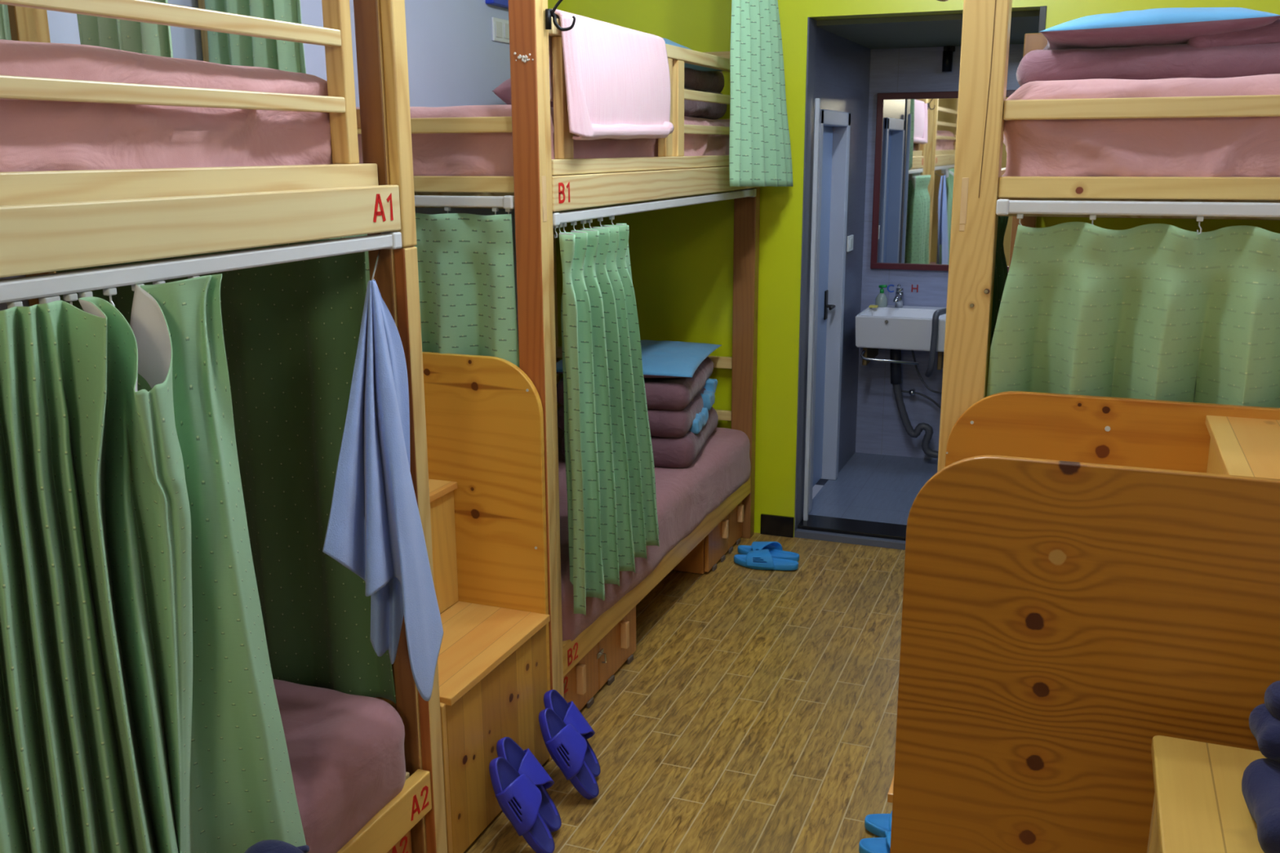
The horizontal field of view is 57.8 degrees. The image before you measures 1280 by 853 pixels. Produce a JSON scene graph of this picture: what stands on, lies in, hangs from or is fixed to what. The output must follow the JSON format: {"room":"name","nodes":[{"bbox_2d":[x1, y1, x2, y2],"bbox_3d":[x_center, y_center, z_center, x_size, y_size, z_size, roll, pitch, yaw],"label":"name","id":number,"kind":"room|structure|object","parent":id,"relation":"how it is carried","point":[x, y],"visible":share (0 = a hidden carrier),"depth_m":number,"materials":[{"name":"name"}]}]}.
{"room":"dormitory","nodes":[
{"label":"dormitory","id":0,"kind":"room"},
{"bbox_2d":[0,0,519,350],"bbox_3d":[-1.427,-0.315,2.424,0.100,2.720,5.600,5,14,21],"label":"wall","id":1,"kind":"structure","parent":0,"point":[454,60],"depth_m":4.00,"materials":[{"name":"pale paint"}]},
{"bbox_2d":[485,0,508,8],"bbox_3d":[-0.516,-1.644,4.340,0.035,0.132,0.210,5,14,21],"label":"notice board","id":2,"kind":"object","parent":1,"relation":"attached to","point":[503,3],"visible":0.55,"depth_m":4.30,"materials":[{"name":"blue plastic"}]},
{"bbox_2d":[491,17,509,43],"bbox_3d":[-0.522,-1.500,4.389,0.013,0.084,0.144,5,14,21],"label":"wall switch","id":3,"kind":"object","parent":1,"relation":"attached to","point":[500,27],"visible":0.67,"depth_m":4.37,"materials":[{"name":"white plastic"}]},
{"bbox_2d":[463,532,905,852],"bbox_3d":[-0.020,1.097,2.204,2.900,0.060,5.400,5,14,21],"label":"floor","id":4,"kind":"structure","parent":0,"point":[753,710],"depth_m":3.24,"materials":[{"name":"brown wood"}]},
{"bbox_2d":[0,0,447,852],"bbox_3d":[-1.248,0.038,1.481,0.949,2.350,2.125,5,14,21],"label":"bunk bed","id":5,"kind":"object","parent":4,"relation":"on","point":[51,221],"visible":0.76,"depth_m":1.87,"materials":[{"name":"brown wood"}]},
{"bbox_2d":[0,4,11,39],"bbox_3d":[-1.295,-1.045,2.250,0.080,1.100,0.057,5,14,21],"label":"curtain","id":6,"kind":"object","parent":5,"relation":"hanging from","point":[5,29],"visible":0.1,"depth_m":2.30,"materials":[{"name":"green fabric"}]},
{"bbox_2d":[76,0,173,57],"bbox_3d":[-1.048,-1.059,2.302,0.222,1.100,0.060,5,14,21],"label":"curtain","id":7,"kind":"object","parent":5,"relation":"hanging from","point":[153,39],"visible":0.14,"depth_m":2.35,"materials":[{"name":"green fabric"}]},
{"bbox_2d":[0,273,306,852],"bbox_3d":[-0.665,0.319,1.582,0.173,1.008,0.609,5,14,21],"label":"curtain","id":8,"kind":"object","parent":5,"relation":"hanging from","point":[140,713],"visible":1,"depth_m":1.51,"materials":[{"name":"green fabric"}]},
{"bbox_2d":[0,39,333,172],"bbox_3d":[-1.280,-0.349,1.398,0.893,0.258,1.980,5,14,21],"label":"mattress","id":9,"kind":"object","parent":5,"relation":"on","point":[36,135],"visible":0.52,"depth_m":1.67,"materials":[{"name":"pink fabric"}]},
{"bbox_2d":[56,239,395,703],"bbox_3d":[-0.885,0.084,2.448,0.796,0.964,0.054,5,14,21],"label":"curtain","id":10,"kind":"object","parent":5,"relation":"hanging from","point":[291,330],"visible":0.34,"depth_m":2.38,"materials":[{"name":"green fabric"}]},
{"bbox_2d":[273,679,405,852],"bbox_3d":[-1.228,0.836,1.673,0.939,0.258,1.958,5,14,21],"label":"mattress","id":11,"kind":"object","parent":5,"relation":"on","point":[346,754],"visible":0.22,"depth_m":2.21,"materials":[{"name":"pink fabric"}]},
{"bbox_2d":[371,248,381,280],"bbox_3d":[-0.480,-0.287,2.101,0.010,0.054,0.213,-2,14,-9],"label":"wall hook","id":12,"kind":"object","parent":5,"relation":"attached to","point":[379,251],"visible":0.69,"depth_m":2.10,"materials":[{"name":"silver metal"}]},
{"bbox_2d":[322,280,443,701],"bbox_3d":[-0.455,0.140,2.056,0.088,0.791,0.316,5,14,21],"label":"towel","id":13,"kind":"object","parent":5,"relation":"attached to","point":[375,529],"visible":1,"depth_m":2.06,"materials":[{"name":"blue fabric"}]},
{"bbox_2d":[244,840,309,852],"bbox_3d":[-0.551,0.890,1.818,0.119,0.523,0.128,-9,16,-33],"label":"bag","id":14,"kind":"object","parent":4,"relation":"on","point":[265,846],"visible":1,"depth_m":1.76,"materials":[{"name":"blue fabric"}]},
{"bbox_2d":[387,830,411,852],"bbox_3d":[-0.808,0.981,2.175,0.442,0.188,0.828,5,14,21],"label":"locker","id":15,"kind":"object","parent":4,"relation":"on","point":[404,845],"visible":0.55,"depth_m":2.42,"materials":[{"name":"brown wood"}]},
{"bbox_2d":[376,351,551,852],"bbox_3d":[-0.750,0.376,2.830,0.932,1.060,0.526,5,14,21],"label":"stair","id":16,"kind":"structure","parent":4,"relation":"on","point":[484,416],"depth_m":2.86,"materials":[{"name":"brown wood"}]},
{"bbox_2d":[197,0,759,697],"bbox_3d":[-0.322,-0.523,3.800,0.946,2.350,1.936,5,14,21],"label":"bunk bed","id":17,"kind":"object","parent":4,"relation":"on","point":[535,193],"visible":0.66,"depth_m":2.92,"materials":[{"name":"brown wood"}]},
{"bbox_2d":[204,0,306,73],"bbox_3d":[-0.952,-1.181,2.809,0.294,1.100,0.053,5,14,21],"label":"curtain","id":18,"kind":"object","parent":17,"relation":"hanging from","point":[224,48],"visible":0.3,"depth_m":2.85,"materials":[{"name":"green fabric"}]},
{"bbox_2d":[327,206,519,367],"bbox_3d":[-0.646,-0.154,2.986,0.783,0.817,0.088,5,14,21],"label":"curtain","id":19,"kind":"object","parent":17,"relation":"hanging from","point":[466,264],"visible":0.25,"depth_m":2.83,"materials":[{"name":"green fabric"}]},
{"bbox_2d":[355,104,729,176],"bbox_3d":[-0.343,-0.894,3.718,0.913,0.210,1.840,5,14,21],"label":"mattress","id":20,"kind":"object","parent":17,"relation":"on","point":[491,153],"visible":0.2,"depth_m":2.84,"materials":[{"name":"pink fabric"}]},
{"bbox_2d":[492,78,553,106],"bbox_3d":[-0.320,-1.226,4.267,0.280,0.184,0.500,3,14,15],"label":"pillow","id":21,"kind":"object","parent":20,"relation":"on","point":[503,91],"visible":0.06,"depth_m":4.07,"materials":[{"name":"pink fabric"}]},
{"bbox_2d":[684,67,727,119],"bbox_3d":[0.020,-1.162,4.015,0.410,0.194,0.716,5,14,21],"label":"quilt","id":22,"kind":"object","parent":20,"relation":"on","point":[713,82],"visible":0.12,"depth_m":4.03,"materials":[{"name":"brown fabric"}]},
{"bbox_2d":[662,37,724,71],"bbox_3d":[-0.031,-1.268,3.898,0.494,0.133,0.720,4,14,18],"label":"pillow","id":23,"kind":"object","parent":22,"relation":"on","point":[695,67],"visible":0.09,"depth_m":3.87,"materials":[{"name":"blue fabric"}]},
{"bbox_2d":[545,0,575,31],"bbox_3d":[-0.182,-0.967,2.646,0.070,0.122,0.015,-2,14,-7],"label":"robe hook","id":24,"kind":"object","parent":17,"relation":"attached to","point":[548,12],"visible":1,"depth_m":2.65,"materials":[{"name":"black metal"}]},
{"bbox_2d":[552,216,659,615],"bbox_3d":[-0.065,-0.066,3.165,0.114,0.994,0.665,5,14,20],"label":"curtain","id":25,"kind":"object","parent":17,"relation":"hanging from","point":[612,508],"visible":0.98,"depth_m":3.04,"materials":[{"name":"green fabric"}]},
{"bbox_2d":[548,8,673,139],"bbox_3d":[-0.065,-0.919,3.092,0.106,0.302,0.730,5,14,21],"label":"towel","id":26,"kind":"object","parent":17,"relation":"hanging from","point":[617,77],"visible":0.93,"depth_m":3.01,"materials":[{"name":"pink fabric"}]},
{"bbox_2d":[557,426,751,641],"bbox_3d":[-0.299,0.278,4.006,0.937,0.238,1.806,5,14,21],"label":"mattress","id":27,"kind":"object","parent":17,"relation":"on","point":[685,496],"visible":0.21,"depth_m":3.88,"materials":[{"name":"pink fabric"}]},
{"bbox_2d":[556,356,718,468],"bbox_3d":[0.003,-0.070,4.315,0.516,0.320,0.629,3,14,12],"label":"quilt","id":28,"kind":"object","parent":27,"relation":"on","point":[682,416],"visible":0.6,"depth_m":4.02,"materials":[{"name":"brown fabric"}]},
{"bbox_2d":[555,339,721,377],"bbox_3d":[-0.013,-0.256,4.302,0.540,0.076,0.680,3,14,12],"label":"pillow","id":29,"kind":"object","parent":28,"relation":"on","point":[660,358],"visible":0.51,"depth_m":4.16,"materials":[{"name":"blue cloth"}]},
{"bbox_2d":[488,756,555,852],"bbox_3d":[-0.264,0.852,2.597,0.145,0.225,0.101,3,14,15],"label":"sandal","id":30,"kind":"object","parent":4,"relation":"on","point":[519,799],"visible":1,"depth_m":2.57,"materials":[{"name":"blue rubber"}]},
{"bbox_2d":[496,737,561,832],"bbox_3d":[-0.257,0.831,2.689,0.149,0.222,0.101,3,14,15],"label":"sandal","id":31,"kind":"object","parent":4,"relation":"on","point":[524,762],"visible":0.74,"depth_m":2.68,"materials":[{"name":"blue rubber"}]},
{"bbox_2d":[538,708,599,799],"bbox_3d":[-0.173,0.798,2.824,0.146,0.224,0.101,3,14,15],"label":"sandal","id":32,"kind":"object","parent":4,"relation":"on","point":[566,747],"visible":1,"depth_m":2.80,"materials":[{"name":"blue rubber"}]},
{"bbox_2d":[543,689,600,777],"bbox_3d":[-0.171,0.774,2.917,0.142,0.226,0.101,3,14,15],"label":"sandal","id":33,"kind":"object","parent":4,"relation":"on","point":[568,713],"visible":0.64,"depth_m":2.91,"materials":[{"name":"blue rubber"}]},
{"bbox_2d":[563,605,635,711],"bbox_3d":[-0.304,0.675,3.438,0.442,0.188,0.604,5,14,21],"label":"storage drawer","id":34,"kind":"object","parent":4,"relation":"on","point":[598,667],"visible":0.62,"depth_m":3.38,"materials":[{"name":"brown wood"}]},
{"bbox_2d":[672,500,743,573],"bbox_3d":[0.150,0.400,4.576,0.442,0.188,0.457,5,14,21],"label":"locker","id":35,"kind":"object","parent":4,"relation":"on","point":[702,558],"visible":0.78,"depth_m":4.39,"materials":[{"name":"brown wood"}]},
{"bbox_2d":[733,549,798,570],"bbox_3d":[0.479,0.502,4.405,0.250,0.064,0.101,4,14,19],"label":"sandal","id":36,"kind":"object","parent":4,"relation":"on","point":[762,559],"visible":1,"depth_m":4.38,"materials":[{"name":"blue rubber"}]},
{"bbox_2d":[737,541,799,561],"bbox_3d":[0.498,0.479,4.499,0.250,0.064,0.101,6,15,25],"label":"sandal","id":37,"kind":"object","parent":4,"relation":"on","point":[775,549],"visible":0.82,"depth_m":4.50,"materials":[{"name":"blue rubber"}]},
{"bbox_2d":[858,831,891,852],"bbox_3d":[0.614,0.939,2.575,0.250,0.064,0.101,3,14,14],"label":"sandal","id":38,"kind":"object","parent":4,"relation":"on","point":[873,845],"visible":0.18,"depth_m":2.60,"materials":[{"name":"blue"}]},
{"bbox_2d":[864,811,892,837],"bbox_3d":[0.644,0.917,2.668,0.250,0.064,0.101,3,14,15],"label":"sandal","id":39,"kind":"object","parent":4,"relation":"on","point":[877,824],"visible":0.09,"depth_m":2.69,"materials":[{"name":"blue"}]},
{"bbox_2d":[887,391,1279,852],"bbox_3d":[0.978,0.529,2.147,0.932,1.060,0.566,5,14,21],"label":"stair","id":40,"kind":"structure","parent":4,"relation":"on","point":[1088,580],"depth_m":1.92,"materials":[{"name":"brown wood"}]},
{"bbox_2d":[1146,735,1266,852],"bbox_3d":[0.923,0.858,1.627,0.420,0.658,0.400,5,14,21],"label":"stair step","id":41,"kind":"structure","parent":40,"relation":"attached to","point":[1199,806],"depth_m":1.63,"materials":[{"name":"brown wood"}]},
{"bbox_2d":[1241,680,1279,852],"bbox_3d":[0.938,0.464,1.510,0.263,0.171,0.270,5,14,21],"label":"folded clothes","id":42,"kind":"object","parent":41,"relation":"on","point":[1260,781],"visible":1,"depth_m":1.56,"materials":[{"name":"blue fabric"}]},
{"bbox_2d":[937,0,1279,472],"bbox_3d":[1.449,-0.370,3.118,0.996,2.350,1.958,5,14,21],"label":"bunk bed","id":43,"kind":"object","parent":4,"relation":"on","point":[981,195],"visible":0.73,"depth_m":2.29,"materials":[{"name":"brown wood"}]},
{"bbox_2d":[986,216,1008,396],"bbox_3d":[0.856,-0.075,2.867,0.070,0.900,0.708,5,14,21],"label":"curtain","id":44,"kind":"object","parent":43,"relation":"hanging from","point":[1001,273],"visible":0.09,"depth_m":2.87,"materials":[{"name":"green fabric"}]},
{"bbox_2d":[986,213,1279,408],"bbox_3d":[1.121,-0.028,2.363,0.802,0.800,0.196,5,14,21],"label":"curtain","id":45,"kind":"object","parent":43,"relation":"hanging from","point":[1164,312],"visible":0.46,"depth_m":2.30,"materials":[{"name":"green fabric"}]},
{"bbox_2d":[1001,73,1279,177],"bbox_3d":[1.484,-0.747,3.005,0.949,0.237,1.859,5,14,21],"label":"mattress","id":46,"kind":"object","parent":43,"relation":"on","point":[1226,146],"visible":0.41,"depth_m":2.25,"materials":[{"name":"pink fabric"}]},
{"bbox_2d":[1016,17,1279,86],"bbox_3d":[1.383,-0.884,2.777,0.895,0.171,0.592,5,14,21],"label":"quilt","id":47,"kind":"object","parent":46,"relation":"on","point":[1254,51],"visible":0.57,"depth_m":2.56,"materials":[{"name":"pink fabric"}]},
{"bbox_2d":[1040,7,1279,49],"bbox_3d":[1.213,-0.934,2.755,0.505,0.104,0.534,5,14,21],"label":"pillow","id":48,"kind":"object","parent":47,"relation":"on","point":[1169,25],"visible":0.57,"depth_m":2.56,"materials":[{"name":"light blue cloth"},{"name":"mauve-brown cloth"}]},
{"bbox_2d":[802,26,871,517],"bbox_3d":[0.833,-0.726,5.158,0.100,2.100,1.170,5,14,21],"label":"wall","id":49,"kind":"structure","parent":0,"point":[842,65],"depth_m":5.36,"materials":[{"name":"grey paint"}]},
{"bbox_2d":[794,17,816,530],"bbox_3d":[0.649,-0.556,4.559,0.006,1.990,0.124,5,14,21],"label":"trim","id":50,"kind":"structure","parent":49,"relation":"attached to","point":[811,23],"depth_m":4.53,"materials":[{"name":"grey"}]},
{"bbox_2d":[808,108,850,512],"bbox_3d":[0.771,-0.507,5.015,0.109,1.660,0.590,5,14,21],"label":"door","id":51,"kind":"structure","parent":49,"relation":"in","point":[834,126],"depth_m":5.16,"materials":[{"name":"blue"}]},
{"bbox_2d":[846,235,853,252],"bbox_3d":[0.966,-0.842,5.323,0.012,0.070,0.110,5,14,21],"label":"wall switch","id":52,"kind":"object","parent":49,"relation":"attached to","point":[850,238],"visible":1,"depth_m":5.29,"materials":[{"name":"white plastic"}]},
{"bbox_2d":[808,452,937,524],"bbox_3d":[1.506,0.346,5.149,1.370,0.070,1.170,5,14,21],"label":"floor","id":53,"kind":"structure","parent":0,"point":[872,487],"depth_m":5.28,"materials":[{"name":"tile"}]},
{"bbox_2d":[547,0,1279,537],"bbox_3d":[0.962,-0.797,4.378,2.900,2.720,0.120,5,14,21],"label":"wall","id":54,"kind":"structure","parent":0,"point":[682,257],"depth_m":4.57,"materials":[{"name":"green paint"}]},
{"bbox_2d":[760,513,794,537],"bbox_3d":[0.563,0.407,4.756,0.138,0.086,0.012,5,14,21],"label":"baseboard","id":55,"kind":"structure","parent":54,"relation":"attached to","point":[771,525],"depth_m":4.75,"materials":[{"name":"black"}]},
{"bbox_2d":[803,97,820,520],"bbox_3d":[0.685,-0.432,4.631,0.018,1.695,0.018,5,14,21],"label":"trim","id":56,"kind":"structure","parent":54,"relation":"attached to","point":[817,101],"depth_m":4.61,"materials":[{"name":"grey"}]},
{"bbox_2d":[794,528,905,550],"bbox_3d":[1.026,0.474,4.609,0.835,0.038,0.032,5,14,21],"label":"trim","id":57,"kind":"structure","parent":54,"relation":"attached to","point":[798,533],"depth_m":4.66,"materials":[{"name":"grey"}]},
{"bbox_2d":[796,514,906,541],"bbox_3d":[1.060,0.447,4.695,0.835,0.052,0.160,5,14,21],"label":"threshold","id":58,"kind":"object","parent":54,"relation":"attached to","point":[815,522],"depth_m":4.74,"materials":[{"name":"black"}]},
{"bbox_2d":[1038,5,1046,32],"bbox_3d":[1.414,-0.491,4.268,0.022,1.990,0.126,5,14,21],"label":"trim","id":59,"kind":"structure","parent":54,"relation":"attached to","point":[1042,14],"depth_m":3.99,"materials":[{"name":"black metal"}]},
{"bbox_2d":[816,9,1039,48],"bbox_3d":[1.504,-1.632,4.672,1.550,0.080,1.170,5,14,21],"label":"ceiling","id":60,"kind":"structure","parent":0,"point":[930,30],"depth_m":4.55,"materials":[{"name":"grey paint"}]},
{"bbox_2d":[855,44,1023,459],"bbox_3d":[1.726,-0.792,5.476,1.570,2.130,0.080,5,14,21],"label":"wall","id":61,"kind":"structure","parent":0,"point":[880,428],"depth_m":5.67,"materials":[{"name":"grey paint"}]},
{"bbox_2d":[887,284,893,292],"bbox_3d":[1.224,-0.675,5.658,0.033,0.038,0.002,5,14,21],"label":"letter","id":62,"kind":"object","parent":61,"relation":"attached to","point":[889,285],"depth_m":5.66,"materials":[{"name":"blue plastic"}]},
{"bbox_2d":[855,304,946,351],"bbox_3d":[1.334,-0.458,5.432,0.578,0.155,0.422,5,14,21],"label":"washbasin","id":63,"kind":"object","parent":61,"relation":"attached to","point":[890,326],"visible":0.56,"depth_m":5.32,"materials":[{"name":"white ceramic"}]},
{"bbox_2d":[868,304,878,307],"bbox_3d":[1.124,-0.578,5.577,0.040,0.011,0.035,5,14,21],"label":"soap dish","id":64,"kind":"object","parent":63,"relation":"on","point":[870,305],"visible":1,"depth_m":5.56,"materials":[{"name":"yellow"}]},
{"bbox_2d":[875,284,887,307],"bbox_3d":[1.169,-0.634,5.604,0.057,0.108,0.058,5,14,21],"label":"soap bottle","id":65,"kind":"object","parent":63,"relation":"on","point":[881,300],"visible":0.97,"depth_m":5.59,"materials":[{"name":"grey plastic"}]},
{"bbox_2d":[893,284,903,307],"bbox_3d":[1.232,-0.623,5.536,0.037,0.120,0.131,5,14,21],"label":"faucet","id":66,"kind":"object","parent":63,"relation":"on","point":[899,297],"visible":1,"depth_m":5.56,"materials":[{"name":"silver metal"}]},
{"bbox_2d":[889,349,938,457],"bbox_3d":[1.349,-0.122,5.590,0.308,0.555,0.052,5,14,21],"label":"drain pipe","id":67,"kind":"object","parent":63,"relation":"attached to","point":[895,354],"visible":0.87,"depth_m":5.60,"materials":[{"name":"grey plastic"}]},
{"bbox_2d":[911,350,942,394],"bbox_3d":[1.393,-0.264,5.538,0.204,0.217,0.010,5,14,21],"label":"tube","id":68,"kind":"object","parent":63,"relation":"attached to","point":[913,352],"visible":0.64,"depth_m":5.56,"materials":[{"name":"grey"}]},
{"bbox_2d":[924,307,946,377],"bbox_3d":[1.367,-0.388,5.303,0.065,0.312,0.246,9,16,33],"label":"shower hose","id":69,"kind":"object","parent":63,"relation":"hanging from","point":[937,313],"visible":0.89,"depth_m":5.20,"materials":[{"name":"grey"}]},
{"bbox_2d":[860,347,943,369],"bbox_3d":[1.257,-0.341,5.492,0.365,0.090,0.424,5,14,21],"label":"towel bar","id":70,"kind":"object","parent":61,"relation":"attached to","point":[868,354],"visible":0.66,"depth_m":5.35,"materials":[{"name":"silver metal"}]},
{"bbox_2d":[911,284,918,292],"bbox_3d":[1.332,-0.670,5.616,0.031,0.037,0.002,5,14,21],"label":"letter","id":71,"kind":"object","parent":61,"relation":"attached to","point":[917,288],"depth_m":5.62,"materials":[{"name":"red plastic"}]},
{"bbox_2d":[901,388,941,408],"bbox_3d":[1.405,-0.121,5.680,0.241,0.127,0.077,5,14,21],"label":"water valve","id":72,"kind":"object","parent":61,"relation":"attached to","point":[912,392],"visible":0.91,"depth_m":5.66,"materials":[{"name":"silver metal"}]},
{"bbox_2d":[870,89,1016,272],"bbox_3d":[1.454,-1.145,5.442,0.708,0.825,0.022,5,14,21],"label":"wall mirror","id":73,"kind":"object","parent":61,"relation":"attached to","point":[915,141],"visible":0.53,"depth_m":5.50,"materials":[{"name":"mirror glass"},{"name":"dark red wood"}]},
{"bbox_2d":[942,45,955,71],"bbox_3d":[1.408,-1.689,5.296,0.050,0.130,0.081,5,14,21],"label":"wall lamp","id":74,"kind":"object","parent":61,"relation":"attached to","point":[947,60],"visible":0.77,"depth_m":5.27,"materials":[{"name":"black metal"}]},
{"bbox_3d":[-0.036,-1.558,1.569,3.100,0.080,5.600,5,14,21],"label":"ceiling","id":75,"kind":"structure","parent":0,"visible":0},
{"bbox_3d":[0.328,-1.991,3.680,0.030,0.025,0.980,5,14,21],"label":"rail","id":76,"kind":"object","parent":75,"relation":"attached to","visible":0},
{"bbox_2d":[728,0,792,186],"bbox_3d":[0.417,-1.431,3.966,0.086,1.210,0.584,7,15,27],"label":"curtain","id":77,"kind":"object","parent":76,"relation":"hanging from","point":[760,148],"visible":1,"depth_m":3.97,"materials":[{"name":"green fabric"}]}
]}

